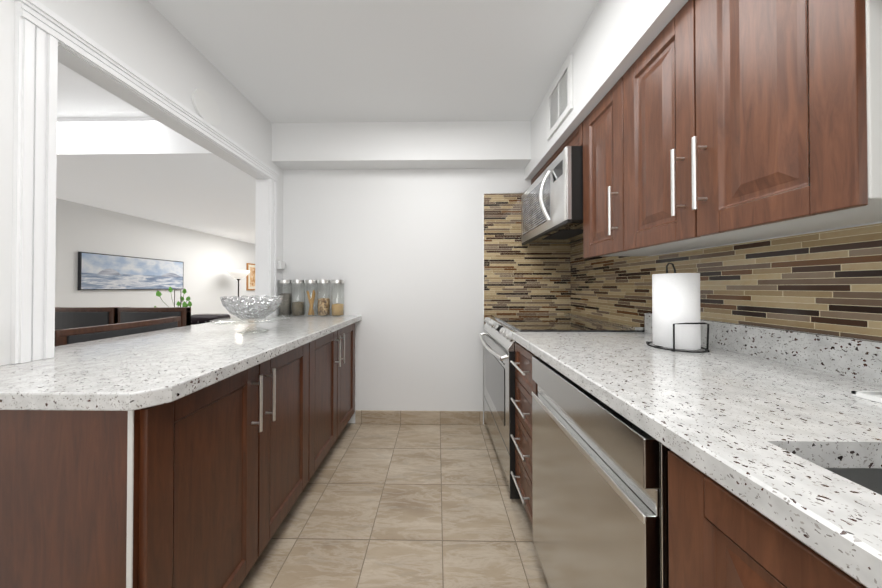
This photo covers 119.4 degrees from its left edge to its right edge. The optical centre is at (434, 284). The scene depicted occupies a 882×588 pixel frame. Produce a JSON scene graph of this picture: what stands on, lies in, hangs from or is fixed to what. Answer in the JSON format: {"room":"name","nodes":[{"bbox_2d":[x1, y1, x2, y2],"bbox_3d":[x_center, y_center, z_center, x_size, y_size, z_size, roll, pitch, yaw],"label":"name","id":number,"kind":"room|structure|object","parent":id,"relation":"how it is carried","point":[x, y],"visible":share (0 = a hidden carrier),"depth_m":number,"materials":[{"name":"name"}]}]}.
{"room":"kitchen","nodes":[
{"label":"kitchen","id":0,"kind":"room"},
{"bbox_2d":[0,0,282,365],"bbox_3d":[-1.313,-0.052,2.684,0.090,2.430,8.600,0,0,1],"label":"wall","id":1,"kind":"structure","parent":0,"point":[148,40],"depth_m":1.12,"materials":[{"name":"white paint"}]},
{"bbox_2d":[11,0,278,363],"bbox_3d":[-1.318,-0.328,1.426,0.124,1.149,1.286,0,0,1],"label":"trim","id":2,"kind":"structure","parent":1,"relation":"attached to","point":[47,39],"depth_m":0.85,"materials":[{"name":"white paint"}]},
{"bbox_2d":[191,88,220,125],"bbox_3d":[-1.278,-0.997,1.450,0.014,0.172,0.172,0,0,1],"label":"speaker","id":3,"kind":"object","parent":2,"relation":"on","point":[205,106],"visible":0.85,"depth_m":1.44,"materials":[{"name":"white plastic"}]},
{"bbox_2d":[277,256,284,270],"bbox_3d":[-1.256,-0.172,2.114,0.040,0.120,0.080,0,0,1],"label":"electrical outlet","id":4,"kind":"object","parent":1,"relation":"attached to","point":[280,265],"visible":0.75,"depth_m":2.10,"materials":[{"name":"white plastic"}]},
{"bbox_2d":[55,198,254,318],"bbox_3d":[-4.338,-0.052,2.726,0.100,2.430,8.600,0,0,1],"label":"wall","id":5,"kind":"structure","parent":0,"point":[209,261],"depth_m":3.81,"materials":[{"name":"white paint"}]},
{"bbox_2d":[77,252,183,289],"bbox_3d":[-4.258,-0.162,3.725,0.031,0.465,1.260,0,0,1],"label":"landscape picture","id":6,"kind":"object","parent":5,"relation":"attached to","point":[97,271],"visible":0.96,"depth_m":3.56,"materials":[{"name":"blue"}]},
{"bbox_2d":[246,263,254,289],"bbox_3d":[-4.226,-0.181,6.075,0.028,0.620,0.500,0,0,1],"label":"picture","id":7,"kind":"object","parent":5,"relation":"attached to","point":[250,279],"visible":0.38,"depth_m":5.92,"materials":[{"name":"brown wood"}]},
{"bbox_2d":[56,62,255,243],"bbox_3d":[-2.873,-1.152,2.714,3.030,0.330,8.800,0,0,1],"label":"ceiling","id":8,"kind":"structure","parent":0,"point":[116,154],"depth_m":2.23,"materials":[{"name":"white paint"}]},
{"bbox_2d":[147,0,598,122],"bbox_3d":[-0.092,-1.311,0.271,2.600,0.050,3.990,0,0,1],"label":"ceiling","id":9,"kind":"structure","parent":0,"point":[302,61],"depth_m":1.42,"materials":[{"name":"white paint"}]},
{"bbox_2d":[239,423,548,587],"bbox_3d":[-0.092,1.169,0.252,2.600,0.050,3.990,0,0,1],"label":"floor","id":10,"kind":"structure","parent":0,"point":[401,506],"depth_m":1.25,"materials":[{"name":"tile"}]},
{"bbox_2d":[0,338,319,587],"bbox_3d":[-0.978,0.718,1.013,0.622,0.864,0.841,0,0,1],"label":"base cabinet","id":11,"kind":"object","parent":10,"relation":"on","point":[204,487],"depth_m":0.64,"materials":[{"name":"brown wood"}]},
{"bbox_2d":[320,323,354,463],"bbox_3d":[-0.968,0.724,1.723,0.622,0.864,0.840,0,0,1],"label":"base cabinet","id":12,"kind":"object","parent":10,"relation":"on","point":[337,348],"depth_m":1.72,"materials":[{"name":"brown wood"}]},
{"bbox_2d":[0,315,361,410],"bbox_3d":[-1.062,0.268,1.371,0.890,0.040,1.586,0,0,1],"label":"countertop","id":13,"kind":"structure","parent":12,"relation":"on","point":[131,372],"depth_m":0.80,"materials":[{"name":"stone"}]},
{"bbox_2d":[210,295,290,334],"bbox_3d":[-0.937,0.152,1.337,0.344,0.188,0.344,0,0,1],"label":"crystal bowl","id":14,"kind":"object","parent":13,"relation":"on","point":[247,311],"visible":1,"depth_m":1.27,"materials":[{"name":"clear glass"}]},
{"bbox_2d":[278,280,291,315],"bbox_3d":[-1.218,0.107,2.109,0.102,0.291,0.102,0,0,1],"label":"canister","id":15,"kind":"object","parent":13,"relation":"on","point":[285,307],"visible":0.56,"depth_m":2.08,"materials":[{"name":"clear glass"}]},
{"bbox_2d":[291,280,304,315],"bbox_3d":[-1.112,0.107,2.107,0.102,0.291,0.102,0,0,1],"label":"canister","id":16,"kind":"object","parent":13,"relation":"on","point":[297,308],"visible":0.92,"depth_m":2.07,"materials":[{"name":"clear glass"}]},
{"bbox_2d":[304,280,317,315],"bbox_3d":[-1.006,0.107,2.106,0.102,0.291,0.102,0,0,1],"label":"canister","id":17,"kind":"object","parent":13,"relation":"on","point":[311,302],"visible":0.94,"depth_m":2.09,"materials":[{"name":"clear glass"}]},
{"bbox_2d":[317,280,330,315],"bbox_3d":[-0.900,0.107,2.105,0.102,0.291,0.102,0,0,1],"label":"canister","id":18,"kind":"object","parent":13,"relation":"on","point":[323,304],"visible":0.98,"depth_m":2.07,"materials":[{"name":"clear glass"}]},
{"bbox_2d":[331,280,343,315],"bbox_3d":[-0.786,0.107,2.103,0.102,0.291,0.102,0,0,1],"label":"canister","id":19,"kind":"object","parent":13,"relation":"on","point":[337,309],"visible":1,"depth_m":2.07,"materials":[{"name":"clear glass"}]},
{"bbox_2d":[510,342,537,526],"bbox_3d":[0.750,0.720,1.199,0.734,0.863,0.296,0,0,1],"label":"drawers","id":20,"kind":"object","parent":10,"relation":"on","point":[526,385],"visible":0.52,"depth_m":1.21,"materials":[{"name":"brown wood"}]},
{"bbox_2d":[479,313,644,498],"bbox_3d":[0.731,0.690,1.730,0.787,0.930,0.760,0,0,1],"label":"stove","id":21,"kind":"object","parent":10,"relation":"on","point":[498,342],"visible":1,"depth_m":1.53,"materials":[{"name":"silver metal"}]},
{"bbox_2d":[532,356,669,587],"bbox_3d":[0.752,0.717,0.758,0.718,0.862,0.578,0,0,1],"label":"dishwasher","id":22,"kind":"object","parent":10,"relation":"on","point":[600,489],"visible":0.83,"depth_m":0.64,"materials":[{"name":"silver metal"}]},
{"bbox_2d":[668,450,865,587],"bbox_3d":[0.752,0.710,-0.035,0.696,0.864,1.000,0,0,1],"label":"base cabinet","id":23,"kind":"object","parent":10,"relation":"on","point":[719,536],"visible":0.44,"depth_m":0.34,"materials":[{"name":"brown wood"}]},
{"bbox_2d":[512,313,881,587],"bbox_3d":[0.745,0.206,-0.143,0.712,0.140,2.988,0,0,1],"label":"countertop","id":24,"kind":"structure","parent":23,"relation":"on","point":[771,424],"depth_m":0.50,"materials":[{"name":"stone"}]},
{"bbox_2d":[646,263,709,352],"bbox_3d":[0.937,0.077,1.001,0.176,0.333,0.176,0,0,1],"label":"paper towel holder","id":25,"kind":"object","parent":24,"relation":"on","point":[676,323],"visible":0.98,"depth_m":0.95,"materials":[{"name":"white paper"}]},
{"bbox_2d":[825,468,881,494],"bbox_3d":[0.740,0.382,0.021,0.494,0.208,0.764,0,0,1],"label":"sink","id":26,"kind":"object","parent":24,"relation":"in","point":[869,478],"depth_m":0.40,"materials":[{"name":"silver metal"}]},
{"bbox_2d":[851,391,881,402],"bbox_3d":[0.959,0.132,0.500,0.105,0.216,0.120,0,0,1],"label":"soap dispenser","id":27,"kind":"object","parent":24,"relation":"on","point":[875,396],"visible":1,"depth_m":0.55,"materials":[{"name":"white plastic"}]},
{"bbox_2d":[283,168,530,423],"bbox_3d":[-0.020,-0.056,2.206,2.510,2.430,0.100,0,0,1],"label":"wall","id":28,"kind":"structure","parent":0,"point":[399,252],"depth_m":2.16,"materials":[{"name":"white paint"}]},
{"bbox_2d":[272,121,530,169],"bbox_3d":[-0.262,-1.122,2.090,2.030,0.300,0.155,0,0,1],"label":"ceiling bulkhead","id":29,"kind":"object","parent":28,"relation":"attached to","point":[412,145],"visible":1,"depth_m":2.02,"materials":[{"name":"white paint"}]},
{"bbox_2d":[355,410,482,424],"bbox_3d":[-0.126,1.103,2.142,1.060,0.110,0.012,0,0,1],"label":"baseboard","id":30,"kind":"structure","parent":28,"relation":"attached to","point":[420,417],"depth_m":2.14,"materials":[{"name":"beige tile"}]},
{"bbox_2d":[524,0,687,179],"bbox_3d":[0.918,-1.087,0.255,0.380,0.399,3.790,0,0,1],"label":"soffit","id":31,"kind":"structure","parent":0,"point":[615,39],"depth_m":1.15,"materials":[{"name":"white paint"}]},
{"bbox_2d":[547,55,572,139],"bbox_3d":[0.738,-1.086,1.528,0.013,0.290,0.300,0,0,1],"label":"ceiling vent","id":32,"kind":"object","parent":31,"relation":"in","point":[560,101],"visible":0.98,"depth_m":1.50,"materials":[{"name":"white plastic"}]},
{"bbox_2d":[648,221,881,341],"bbox_3d":[1.157,-0.072,0.194,0.100,2.430,3.890,0,0,1],"label":"wall","id":33,"kind":"structure","parent":0,"point":[780,237],"depth_m":0.81,"materials":[{"name":"white paint"}]},
{"bbox_2d":[522,146,582,244],"bbox_3d":[0.887,-0.538,1.761,0.476,0.412,0.756,0,0,1],"label":"microwave","id":34,"kind":"object","parent":33,"relation":"attached to","point":[552,204],"visible":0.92,"depth_m":1.56,"materials":[{"name":"silver metal"}]},
{"bbox_2d":[579,94,669,258],"bbox_3d":[0.954,-0.516,1.193,0.326,0.726,0.365,0,0,1],"label":"upper cabinet","id":35,"kind":"object","parent":33,"relation":"attached to","point":[593,129],"depth_m":1.27,"materials":[{"name":"brown wood"}]},
{"bbox_2d":[483,193,881,424],"bbox_3d":[0.745,0.181,0.248,0.726,1.926,3.790,0,0,1],"label":"tile backsplash","id":36,"kind":"structure","parent":33,"relation":"attached to","point":[827,282],"depth_m":1.01,"materials":[{"name":"tile"}]},
{"bbox_2d":[607,0,881,251],"bbox_3d":[0.949,-0.519,0.806,0.326,0.726,0.665,0,0,1],"label":"upper cabinet","id":37,"kind":"object","parent":33,"relation":"attached to","point":[706,123],"depth_m":0.66,"materials":[{"name":"brown wood"}]},
{"bbox_3d":[-2.873,1.188,2.696,3.030,0.050,8.800,0,0,1],"label":"floor","id":38,"kind":"structure","parent":0,"visible":0},
{"bbox_2d":[55,307,117,329],"bbox_3d":[-2.522,0.660,2.042,0.490,0.995,0.485,0,0,1],"label":"dining chair","id":39,"kind":"object","parent":38,"relation":"on","point":[70,317],"visible":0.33,"depth_m":1.81,"materials":[{"name":"brown wood"}]},
{"bbox_2d":[54,316,180,345],"bbox_3d":[-1.861,0.678,1.405,0.490,0.950,0.550,0,0,1],"label":"dining chair","id":40,"kind":"object","parent":38,"relation":"on","point":[74,335],"visible":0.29,"depth_m":1.30,"materials":[{"name":"brown wood"}]},
{"bbox_2d":[118,307,190,326],"bbox_3d":[-2.002,0.660,2.035,0.490,0.995,0.485,0,0,1],"label":"dining chair","id":41,"kind":"object","parent":38,"relation":"on","point":[129,314],"visible":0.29,"depth_m":1.81,"materials":[{"name":"brown wood"}]},
{"bbox_2d":[227,270,249,296],"bbox_3d":[-3.924,0.447,5.166,0.380,1.470,0.380,0,0,1],"label":"floor lamp","id":42,"kind":"object","parent":38,"relation":"on","point":[238,275],"visible":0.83,"depth_m":5.08,"materials":[{"name":"grey metal"}]},
{"bbox_3d":[-2.063,0.760,2.368,0.270,0.800,0.150,0,0,1],"label":"ottoman","id":43,"kind":"object","parent":38,"relation":"on","visible":0},
{"bbox_2d":[191,314,230,324],"bbox_3d":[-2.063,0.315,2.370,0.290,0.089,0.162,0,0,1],"label":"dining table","id":44,"kind":"object","parent":43,"relation":"on","point":[200,318],"visible":0.62,"depth_m":2.30,"materials":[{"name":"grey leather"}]},
{"bbox_3d":[-2.714,0.787,2.637,0.450,0.750,0.440,0,0,1],"label":"side table","id":45,"kind":"object","parent":38,"relation":"on","visible":0},
{"bbox_2d":[154,287,191,306],"bbox_3d":[-2.587,0.214,2.622,0.263,0.395,0.322,0,0,1],"label":"pothos plant","id":46,"kind":"object","parent":45,"relation":"on","point":[178,304],"visible":0.31,"depth_m":2.58,"materials":[{"name":"plant"}]}
]}

